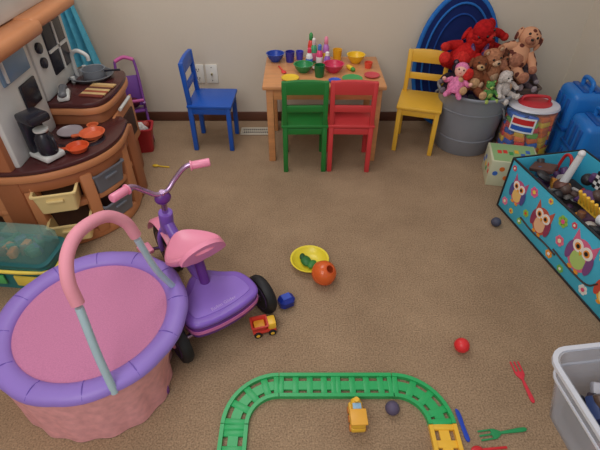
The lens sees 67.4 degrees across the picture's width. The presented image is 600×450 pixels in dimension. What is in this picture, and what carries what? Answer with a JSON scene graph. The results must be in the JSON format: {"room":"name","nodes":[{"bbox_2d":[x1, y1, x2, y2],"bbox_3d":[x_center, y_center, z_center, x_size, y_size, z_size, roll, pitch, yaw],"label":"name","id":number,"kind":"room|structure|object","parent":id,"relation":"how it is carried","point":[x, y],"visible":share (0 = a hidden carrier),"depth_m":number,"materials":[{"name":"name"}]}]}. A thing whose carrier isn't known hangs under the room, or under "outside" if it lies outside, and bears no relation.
{"room":"children's room","nodes":[
{"label":"children's room","id":0,"kind":"room"},
{"bbox_2d":[57,84,69,101],"bbox_3d":[-1.025,-0.573,1.947,0.050,0.044,0.116,-13,42,-15],"label":"phone","id":1,"kind":"object","parent":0,"point":[63,94],"depth_m":1.92,"materials":[{"name":"grey plastic"}]},
{"bbox_2d":[86,122,97,126],"bbox_3d":[-0.900,-0.429,1.958,0.050,0.021,0.050,0,40,0],"label":"saucepan","id":2,"kind":"object","parent":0,"point":[89,124],"depth_m":1.96,"materials":[{"name":"orange plastic"}]},
{"bbox_2d":[0,121,599,449],"bbox_3d":[0.110,0.730,1.302,3.180,0.100,4.456,0,40,0],"label":"floor","id":3,"kind":"structure","parent":0,"point":[418,257],"depth_m":1.76,"materials":[{"name":"carpet"}]},
{"bbox_2d":[0,232,64,287],"bbox_3d":[-1.101,0.126,1.761,0.359,0.235,0.203,4,40,5],"label":"case","id":4,"kind":"object","parent":3,"relation":"on","point":[23,257],"depth_m":1.72,"materials":[{"name":"teal plastic"}]},
{"bbox_2d":[0,0,147,243],"bbox_3d":[-1.004,-0.525,1.910,0.481,1.042,0.804,0,40,0],"label":"toy kitchen","id":5,"kind":"object","parent":3,"relation":"on","point":[37,196],"visible":0.89,"depth_m":1.86,"materials":[{"name":"brown plastic"}]},
{"bbox_2d":[14,107,64,162],"bbox_3d":[-0.980,-0.339,1.715,0.144,0.186,0.085,20,44,23],"label":"coffee maker","id":6,"kind":"object","parent":5,"relation":"on","point":[42,145],"depth_m":1.70,"materials":[{"name":"black plastic"}]},
{"bbox_2d":[57,125,82,137],"bbox_3d":[-0.985,-0.400,1.929,0.104,0.013,0.104,0,40,0],"label":"plate","id":7,"kind":"object","parent":5,"relation":"on","point":[66,131],"depth_m":1.94,"materials":[{"name":"grey plastic"}]},
{"bbox_2d":[60,140,88,153],"bbox_3d":[-0.910,-0.308,1.810,0.121,0.019,0.090,-13,42,-15],"label":"frying pan","id":8,"kind":"object","parent":5,"relation":"on","point":[79,146],"depth_m":1.82,"materials":[{"name":"orange plastic"}]},
{"bbox_2d":[71,126,104,140],"bbox_3d":[-0.890,-0.380,1.893,0.137,0.019,0.106,-13,42,-15],"label":"frying pan","id":9,"kind":"object","parent":5,"relation":"on","point":[91,133],"depth_m":1.91,"materials":[{"name":"orange plastic"}]},
{"bbox_2d":[78,83,115,97],"bbox_3d":[-0.905,-0.604,2.013,0.110,0.006,0.140,5,40,6],"label":"striped towel","id":10,"kind":"object","parent":5,"relation":"on","point":[97,90],"visible":1,"depth_m":2.00,"materials":[{"name":"fabric"}]},
{"bbox_2d":[80,64,119,80],"bbox_3d":[-0.935,-0.716,2.121,0.180,0.047,0.110,0,40,0],"label":"pot","id":11,"kind":"object","parent":5,"relation":"on","point":[90,72],"depth_m":2.11,"materials":[{"name":"grey metal"}]},
{"bbox_2d":[0,210,187,441],"bbox_3d":[-0.645,0.214,1.336,0.581,0.646,0.581,0,40,0],"label":"trampoline","id":12,"kind":"object","parent":3,"relation":"on","point":[86,345],"visible":1,"depth_m":1.32,"materials":[{"name":"fabric"}]},
{"bbox_2d":[113,55,154,141],"bbox_3d":[-0.964,-0.718,2.606,0.133,0.443,0.271,-13,42,-15],"label":"stroller","id":13,"kind":"object","parent":3,"relation":"on","point":[134,87],"visible":0.47,"depth_m":2.61,"materials":[{"name":"purple plastic"}]},
{"bbox_2d":[138,120,153,152],"bbox_3d":[-0.900,-0.507,2.564,0.146,0.172,0.126,-6,40,-8],"label":"basket","id":14,"kind":"object","parent":3,"relation":"on","point":[146,140],"visible":0.73,"depth_m":2.53,"materials":[{"name":"red plastic"}]},
{"bbox_2d":[152,164,168,167],"bbox_3d":[-0.764,-0.324,2.471,0.098,0.010,0.024,7,40,8],"label":"spoon","id":15,"kind":"object","parent":3,"relation":"on","point":[155,165],"depth_m":2.47,"materials":[{"name":"yellow plastic"}]},
{"bbox_2d":[108,158,276,363],"bbox_3d":[-0.416,0.066,1.610,0.396,0.520,0.622,-27,47,-28],"label":"tricycle","id":16,"kind":"object","parent":3,"relation":"on","point":[217,300],"visible":0.94,"depth_m":1.55,"materials":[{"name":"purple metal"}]},
{"bbox_2d":[178,49,238,150],"bbox_3d":[-0.492,-0.698,2.528,0.254,0.512,0.238,1,40,2],"label":"chair","id":17,"kind":"object","parent":3,"relation":"on","point":[203,101],"visible":1,"depth_m":2.49,"materials":[{"name":"blue wood"}]},
{"bbox_2d":[240,127,267,134],"bbox_3d":[-0.270,-0.579,2.778,0.190,0.008,0.088,0,40,0],"label":"floor vent","id":18,"kind":"object","parent":3,"relation":"in","point":[244,130],"visible":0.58,"depth_m":2.77,"materials":[{"name":"beige metal"}]},
{"bbox_2d":[249,314,276,338],"bbox_3d":[-0.131,0.363,1.616,0.092,0.058,0.057,-10,41,-11],"label":"dump truck","id":19,"kind":"object","parent":3,"relation":"on","point":[260,324],"visible":1,"depth_m":1.60,"materials":[{"name":"red plastic"}]},
{"bbox_2d":[277,292,294,308],"bbox_3d":[-0.052,0.287,1.710,0.062,0.052,0.056,-19,44,-21],"label":"block","id":20,"kind":"object","parent":3,"relation":"on","point":[287,300],"visible":1,"depth_m":1.69,"materials":[{"name":"blue plastic"}]},
{"bbox_2d":[281,80,328,171],"bbox_3d":[0.023,-0.556,2.359,0.238,0.512,0.254,-1,40,-1],"label":"chair","id":21,"kind":"object","parent":3,"relation":"on","point":[296,119],"visible":1,"depth_m":2.26,"materials":[{"name":"green wood"}]},
{"bbox_2d":[290,245,328,272],"bbox_3d":[0.040,0.153,1.884,0.162,0.036,0.162,0,40,0],"label":"bowl","id":22,"kind":"object","parent":3,"relation":"on","point":[303,258],"visible":0.92,"depth_m":1.90,"materials":[{"name":"yellow plastic"}]},
{"bbox_2d":[311,260,335,285],"bbox_3d":[0.095,0.191,1.789,0.100,0.100,0.100,-10,41,-12],"label":"ball","id":23,"kind":"object","parent":3,"relation":"on","point":[323,272],"visible":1,"depth_m":1.76,"materials":[{"name":"orange plastic"}]},
{"bbox_2d":[262,57,386,160],"bbox_3d":[0.122,-0.650,2.525,0.620,0.441,0.420,0,40,0],"label":"table","id":24,"kind":"object","parent":3,"relation":"on","point":[272,79],"visible":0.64,"depth_m":2.35,"materials":[{"name":"brown wood"}]},
{"bbox_2d":[266,50,284,61],"bbox_3d":[-0.135,-0.924,2.475,0.102,0.043,0.102,0,40,0],"label":"bowl","id":25,"kind":"object","parent":24,"relation":"on","point":[273,55],"visible":1,"depth_m":2.47,"materials":[{"name":"blue plastic"}]},
{"bbox_2d":[285,50,294,62],"bbox_3d":[-0.055,-0.922,2.463,0.052,0.055,0.052,0,40,0],"label":"cup","id":26,"kind":"object","parent":24,"relation":"on","point":[289,54],"visible":1,"depth_m":2.45,"materials":[{"name":"blue plastic"}]},
{"bbox_2d":[281,74,298,80],"bbox_3d":[-0.050,-0.748,2.290,0.090,0.010,0.090,0,40,0],"label":"plate","id":27,"kind":"object","parent":24,"relation":"on","point":[287,77],"visible":0.88,"depth_m":2.30,"materials":[{"name":"yellow plastic"}]},
{"bbox_2d":[296,50,303,59],"bbox_3d":[-0.002,-0.941,2.494,0.044,0.045,0.044,0,40,0],"label":"cup","id":28,"kind":"object","parent":24,"relation":"on","point":[299,53],"visible":0.95,"depth_m":2.48,"materials":[{"name":"blue plastic"}]},
{"bbox_2d":[293,60,313,72],"bbox_3d":[0.018,-0.824,2.357,0.106,0.041,0.106,0,40,0],"label":"bowl","id":29,"kind":"object","parent":24,"relation":"on","point":[302,66],"visible":1,"depth_m":2.36,"materials":[{"name":"green plastic"}]},
{"bbox_2d":[306,47,312,61],"bbox_3d":[0.050,-0.899,2.405,0.038,0.095,0.038,0,40,0],"label":"bottle","id":30,"kind":"object","parent":24,"relation":"on","point":[309,57],"visible":0.63,"depth_m":2.39,"materials":[{"name":"white plastic"}]},
{"bbox_2d":[307,32,312,49],"bbox_3d":[0.060,-0.984,2.471,0.038,0.140,0.038,0,40,0],"label":"bottle","id":31,"kind":"object","parent":24,"relation":"on","point":[311,33],"visible":0.43,"depth_m":2.44,"materials":[{"name":"red plastic"}]},
{"bbox_2d":[311,38,316,62],"bbox_3d":[0.075,-0.945,2.432,0.038,0.130,0.038,0,40,0],"label":"bottle","id":32,"kind":"object","parent":24,"relation":"on","point":[313,47],"visible":0.7,"depth_m":2.42,"materials":[{"name":"green plastic"}]},
{"bbox_2d":[314,63,324,77],"bbox_3d":[0.100,-0.789,2.301,0.056,0.060,0.056,0,40,0],"label":"cup","id":33,"kind":"object","parent":24,"relation":"on","point":[319,68],"visible":1,"depth_m":2.29,"materials":[{"name":"green plastic"}]},
{"bbox_2d":[316,44,322,62],"bbox_3d":[0.105,-0.911,2.408,0.038,0.110,0.038,0,40,0],"label":"bottle","id":34,"kind":"object","parent":24,"relation":"on","point":[319,56],"visible":0.74,"depth_m":2.40,"materials":[{"name":"pink plastic"}]},
{"bbox_2d":[323,36,328,61],"bbox_3d":[0.140,-0.942,2.421,0.038,0.140,0.038,0,40,0],"label":"bottle","id":35,"kind":"object","parent":24,"relation":"on","point":[326,46],"visible":0.66,"depth_m":2.40,"materials":[{"name":"plastic"}]},
{"bbox_2d":[324,51,330,60],"bbox_3d":[0.145,-0.884,2.398,0.038,0.080,0.038,0,40,0],"label":"bottle","id":36,"kind":"object","parent":24,"relation":"on","point":[327,57],"visible":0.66,"depth_m":2.38,"materials":[{"name":"purple plastic"}]},
{"bbox_2d":[323,60,344,73],"bbox_3d":[0.175,-0.825,2.356,0.114,0.043,0.114,0,40,0],"label":"bowl","id":37,"kind":"object","parent":24,"relation":"on","point":[332,66],"visible":0.94,"depth_m":2.36,"materials":[{"name":"pink plastic"}]},
{"bbox_2d":[329,77,340,81],"bbox_3d":[0.175,-0.725,2.264,0.064,0.010,0.064,0,40,0],"label":"plate","id":38,"kind":"object","parent":24,"relation":"on","point":[333,78],"visible":0.41,"depth_m":2.28,"materials":[{"name":"blue plastic"}]},
{"bbox_2d":[333,48,341,60],"bbox_3d":[0.205,-0.937,2.477,0.052,0.060,0.052,0,40,0],"label":"cup","id":39,"kind":"object","parent":24,"relation":"on","point":[337,52],"visible":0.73,"depth_m":2.46,"materials":[{"name":"plastic"}]},
{"bbox_2d":[346,65,354,71],"bbox_3d":[0.267,-0.831,2.379,0.024,0.024,0.076,-20,44,-22],"label":"corn cob","id":40,"kind":"object","parent":24,"relation":"on","point":[349,67],"visible":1,"depth_m":2.37,"materials":[{"name":"yellow plastic"}]},
{"bbox_2d":[342,74,362,79],"bbox_3d":[0.265,-0.741,2.283,0.104,0.010,0.104,0,40,0],"label":"plate","id":41,"kind":"object","parent":24,"relation":"on","point":[348,76],"visible":0.68,"depth_m":2.30,"materials":[{"name":"green plastic"}]},
{"bbox_2d":[347,51,364,63],"bbox_3d":[0.305,-0.911,2.460,0.102,0.043,0.102,0,40,0],"label":"bowl","id":42,"kind":"object","parent":24,"relation":"on","point":[355,57],"visible":1,"depth_m":2.46,"materials":[{"name":"yellow plastic"}]},
{"bbox_2d":[365,61,372,68],"bbox_3d":[0.365,-0.855,2.403,0.044,0.030,0.044,0,40,0],"label":"cup","id":43,"kind":"object","parent":24,"relation":"on","point":[368,64],"visible":1,"depth_m":2.39,"materials":[{"name":"red plastic"}]},
{"bbox_2d":[364,72,379,78],"bbox_3d":[0.370,-0.770,2.317,0.080,0.010,0.080,0,40,0],"label":"plate","id":44,"kind":"object","parent":24,"relation":"on","point":[372,75],"visible":1,"depth_m":2.32,"materials":[{"name":"red plastic"}]},
{"bbox_2d":[217,373,463,449],"bbox_3d":[0.116,0.722,1.222,0.712,0.016,0.708,0,40,0],"label":"track","id":45,"kind":"object","parent":3,"relation":"on","point":[233,428],"visible":1,"depth_m":1.43,"materials":[{"name":"green plastic"}]},
{"bbox_2d":[326,80,378,171],"bbox_3d":[0.262,-0.556,2.359,0.238,0.512,0.254,1,40,2],"label":"chair","id":46,"kind":"object","parent":3,"relation":"on","point":[342,119],"visible":0.98,"depth_m":2.26,"materials":[{"name":"red wood"}]},
{"bbox_2d":[347,397,367,432],"bbox_3d":[0.172,0.574,1.357,0.050,0.068,0.092,-1,40,-2],"label":"engine","id":47,"kind":"object","parent":3,"relation":"on","point":[357,417],"visible":1,"depth_m":1.33,"materials":[{"name":"yellow plastic"}]},
{"bbox_2d":[385,400,399,415],"bbox_3d":[0.285,0.564,1.387,0.045,0.044,0.045,0,40,0],"label":"ball","id":48,"kind":"object","parent":3,"relation":"on","point":[392,408],"visible":1,"depth_m":1.37,"materials":[{"name":"purple plastic"}]},
{"bbox_2d":[391,48,449,155],"bbox_3d":[0.670,-0.679,2.505,0.238,0.512,0.254,11,41,13],"label":"chair","id":49,"kind":"object","parent":3,"relation":"on","point":[423,104],"visible":0.83,"depth_m":2.47,"materials":[{"name":"yellow wood"}]},
{"bbox_2d":[411,0,498,123],"bbox_3d":[0.890,-0.931,2.605,0.478,0.766,0.085,1,40,2],"label":"tent","id":50,"kind":"object","parent":3,"relation":"on","point":[449,21],"visible":0.34,"depth_m":2.48,"materials":[{"name":"fabric"}]},
{"bbox_2d":[454,338,469,352],"bbox_3d":[0.560,0.417,1.557,0.053,0.052,0.053,0,40,0],"label":"ball","id":51,"kind":"object","parent":3,"relation":"on","point":[461,345],"visible":1,"depth_m":1.54,"materials":[{"name":"red plastic"}]},
{"bbox_2d":[455,409,469,441],"bbox_3d":[0.492,0.606,1.366,0.014,0.005,0.103,-3,40,-4],"label":"knife","id":52,"kind":"object","parent":3,"relation":"on","point":[466,436],"visible":1,"depth_m":1.36,"materials":[{"name":"blue plastic"}]},
{"bbox_2d":[434,80,515,155],"bbox_3d":[0.955,-0.623,2.558,0.408,0.358,0.408,0,40,0],"label":"tub","id":53,"kind":"object","parent":3,"relation":"on","point":[466,126],"visible":0.6,"depth_m":2.44,"materials":[{"name":"grey metal"}]},
{"bbox_2d":[439,59,468,94],"bbox_3d":[0.809,-0.768,2.365,0.148,0.182,0.128,-32,49,-32],"label":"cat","id":54,"kind":"object","parent":53,"relation":"in","point":[443,88],"visible":0.28,"depth_m":2.37},
{"bbox_2d":[442,62,472,99],"bbox_3d":[0.798,-0.736,2.299,0.139,0.157,0.155,-1,40,-2],"label":"baby doll","id":55,"kind":"object","parent":53,"relation":"on","point":[454,85],"visible":0.98,"depth_m":2.29},
{"bbox_2d":[439,27,491,80],"bbox_3d":[0.860,-0.893,2.353,0.239,0.233,0.277,20,44,23],"label":"plush bear","id":56,"kind":"object","parent":53,"relation":"in","point":[461,51],"visible":0.62,"depth_m":2.33},
{"bbox_2d":[458,55,490,99],"bbox_3d":[0.895,-0.747,2.284,0.160,0.189,0.177,30,48,31],"label":"teddy bear","id":57,"kind":"object","parent":53,"relation":"on","point":[480,63],"visible":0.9,"depth_m":2.29},
{"bbox_2d":[461,43,489,100],"bbox_3d":[0.933,-0.794,2.373,0.188,0.284,0.193,-31,49,-31],"label":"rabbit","id":58,"kind":"object","parent":53,"relation":"in","point":[486,47],"visible":0.18,"depth_m":2.39},
{"bbox_2d":[472,18,508,52],"bbox_3d":[1.010,-0.948,2.378,0.228,0.282,0.199,11,41,13],"label":"plush bear","id":59,"kind":"object","parent":53,"relation":"in","point":[485,29],"visible":0.57,"depth_m":2.28},
{"bbox_2d":[483,80,497,103],"bbox_3d":[0.976,-0.676,2.290,0.087,0.106,0.090,19,44,21],"label":"frog","id":60,"kind":"object","parent":53,"relation":"on","point":[490,85],"visible":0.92,"depth_m":2.29},
{"bbox_2d":[478,45,511,90],"bbox_3d":[1.000,-0.787,2.301,0.190,0.249,0.166,26,47,28],"label":"plush bear","id":61,"kind":"object","parent":53,"relation":"in","point":[494,56],"visible":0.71,"depth_m":2.25},
{"bbox_2d":[494,70,519,105],"bbox_3d":[1.071,-0.706,2.308,0.135,0.159,0.120,14,42,17],"label":"lamb","id":62,"kind":"object","parent":53,"relation":"on","point":[502,87],"visible":0.98,"depth_m":2.30},
{"bbox_2d":[495,48,520,86],"bbox_3d":[1.095,-0.835,2.379,0.185,0.227,0.160,23,45,25],"label":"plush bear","id":63,"kind":"object","parent":53,"relation":"on","point":[506,54],"visible":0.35,"depth_m":2.34},
{"bbox_2d":[499,26,543,82],"bbox_3d":[1.134,-0.892,2.342,0.223,0.244,0.216,10,41,12],"label":"plush dog","id":64,"kind":"object","parent":53,"relation":"in","point":[529,37],"visible":0.89,"depth_m":2.33},
{"bbox_2d":[471,446,506,449],"bbox_3d":[0.551,0.651,1.310,0.108,0.010,0.024,-3,40,-4],"label":"spoon","id":65,"kind":"object","parent":3,"relation":"on","point":[473,447],"visible":1,"depth_m":1.31,"materials":[{"name":"red plastic"}]},
{"bbox_2d":[491,217,500,226],"bbox_3d":[0.905,-0.014,2.077,0.045,0.044,0.045,0,40,0],"label":"ball","id":66,"kind":"object","parent":3,"relation":"on","point":[495,221],"visible":1,"depth_m":2.06,"materials":[{"name":"plastic"}]},
{"bbox_2d":[477,427,526,440],"bbox_3d":[0.609,0.621,1.348,0.149,0.005,0.032,-5,40,-6],"label":"fork","id":67,"kind":"object","parent":3,"relation":"on","point":[496,434],"visible":1,"depth_m":1.35,"materials":[{"name":"green plastic"}]},
{"bbox_2d":[482,142,535,185],"bbox_3d":[1.094,-0.311,2.349,0.231,0.149,0.192,8,41,9],"label":"box","id":68,"kind":"object","parent":3,"relation":"on","point":[498,157],"visible":0.54,"depth_m":2.31,"materials":[{"name":"white cardboard"}]},
{"bbox_2d":[493,78,541,141],"bbox_3d":[1.235,-0.682,2.639,0.166,0.345,0.256,0,40,0],"label":"basket","id":69,"kind":"object","parent":3,"relation":"on","point":[524,91],"visible":0.14,"depth_m":2.47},
{"bbox_2d":[518,63,538,92],"bbox_3d":[1.222,-0.801,2.413,0.132,0.164,0.144,19,44,22],"label":"puppy","id":70,"kind":"object","parent":69,"relation":"on","point":[533,77],"visible":0.31,"depth_m":2.43},
{"bbox_2d":[510,361,534,402],"bbox_3d":[0.734,0.513,1.477,0.032,0.005,0.149,-2,40,-2],"label":"fork","id":71,"kind":"object","parent":3,"relation":"on","point":[520,374],"visible":1,"depth_m":1.49,"materials":[{"name":"red plastic"}]},
{"bbox_2d":[496,94,560,153],"bbox_3d":[1.235,-0.538,2.452,0.268,0.362,0.222,5,40,6],"label":"bucket","id":72,"kind":"object","parent":3,"relation":"on","point":[530,120],"visible":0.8,"depth_m":2.36,"materials":[{"name":"multicoloured plastic"}]},
{"bbox_2d":[496,149,599,321],"bbox_3d":[1.219,0.016,1.861,0.371,0.275,0.770,-7,41,-9],"label":"toy box","id":73,"kind":"object","parent":3,"relation":"on","point":[559,235],"visible":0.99,"depth_m":1.87,"materials":[{"name":"teal fabric"}]},
{"bbox_2d":[529,150,599,235],"bbox_3d":[1.214,-0.043,1.819,0.319,0.385,0.714,-7,41,-9],"label":"toys","id":74,"kind":"object","parent":73,"relation":"in","point":[584,203],"visible":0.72,"depth_m":1.93},
{"bbox_2d":[545,75,599,152],"bbox_3d":[1.489,-0.587,2.445,0.196,0.447,0.203,3,40,3],"label":"case","id":75,"kind":"object","parent":3,"relation":"on","point":[574,97],"visible":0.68,"depth_m":2.35,"materials":[{"name":"blue plastic"}]},
{"bbox_2d":[551,342,599,449],"bbox_3d":[0.955,0.573,1.227,0.448,0.237,0.448,-5,40,-5],"label":"plastic storage bin","id":76,"kind":"object","parent":3,"relation":"on","point":[581,414],"visible":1,"depth_m":1.27,"materials":[{"name":"grey plastic"}]},
{"bbox_2d":[557,106,599,159],"bbox_3d":[1.474,-0.418,2.299,0.196,0.377,0.203,3,40,3],"label":"case","id":77,"kind":"object","parent":3,"relation":"on","point":[583,130],"visible":0.62,"depth_m":2.22,"materials":[{"name":"blue plastic"}]},
{"bbox_2d":[74,0,594,111],"bbox_3d":[0.110,-1.627,2.167,2.980,2.400,0.100,0,40,0],"label":"wall","id":78,"kind":"structure","parent":0,"point":[236,36],"depth_m":2.56,"materials":[{"name":"beige paint"}]},
{"bbox_2d":[60,5,100,66],"bbox_3d":[-1.242,-1.181,2.428,0.158,0.680,0.080,0,40,0],"label":"curtain","id":79,"kind":"object","parent":78,"relation":"attached to","point":[78,38],"visible":0.59,"depth_m":2.52,"materials":[{"name":"fabric"}]},
{"bbox_2d":[195,64,204,82],"bbox_3d":[-0.610,-0.909,2.703,0.070,0.112,0.022,0,40,0],"label":"wall outlet","id":80,"kind":"object","parent":78,"relation":"attached to","point":[199,67],"visible":0.77,"depth_m":2.69,"materials":[{"name":"white plastic"}]},
{"bbox_2d":[205,64,218,82],"bbox_3d":[-0.528,-0.903,2.696,0.070,0.112,0.020,0,40,0],"label":"wall outlet","id":81,"kind":"object","parent":78,"relation":"attached to","point":[211,69],"visible":1,"depth_m":2.69,"materials":[{"name":"white plastic"}]},
{"bbox_2d":[136,112,425,120],"bbox_3d":[0.110,-0.695,2.876,2.980,0.060,0.012,0,40,0],"label":"baseboard","id":82,"kind":"structure","parent":78,"relation":"attached to","point":[155,116],"depth_m":2.88,"materials":[{"name":"brown wood"}]},
{"bbox_2d":[561,0,599,86],"bbox_3d":[1.650,-0.228,0.498,0.100,2.400,4.256,0,40,0],"label":"wall","id":83,"kind":"structure","parent":0,"point":[585,60],"depth_m":2.49,"materials":[{"name":"beige paint"}]}
]}

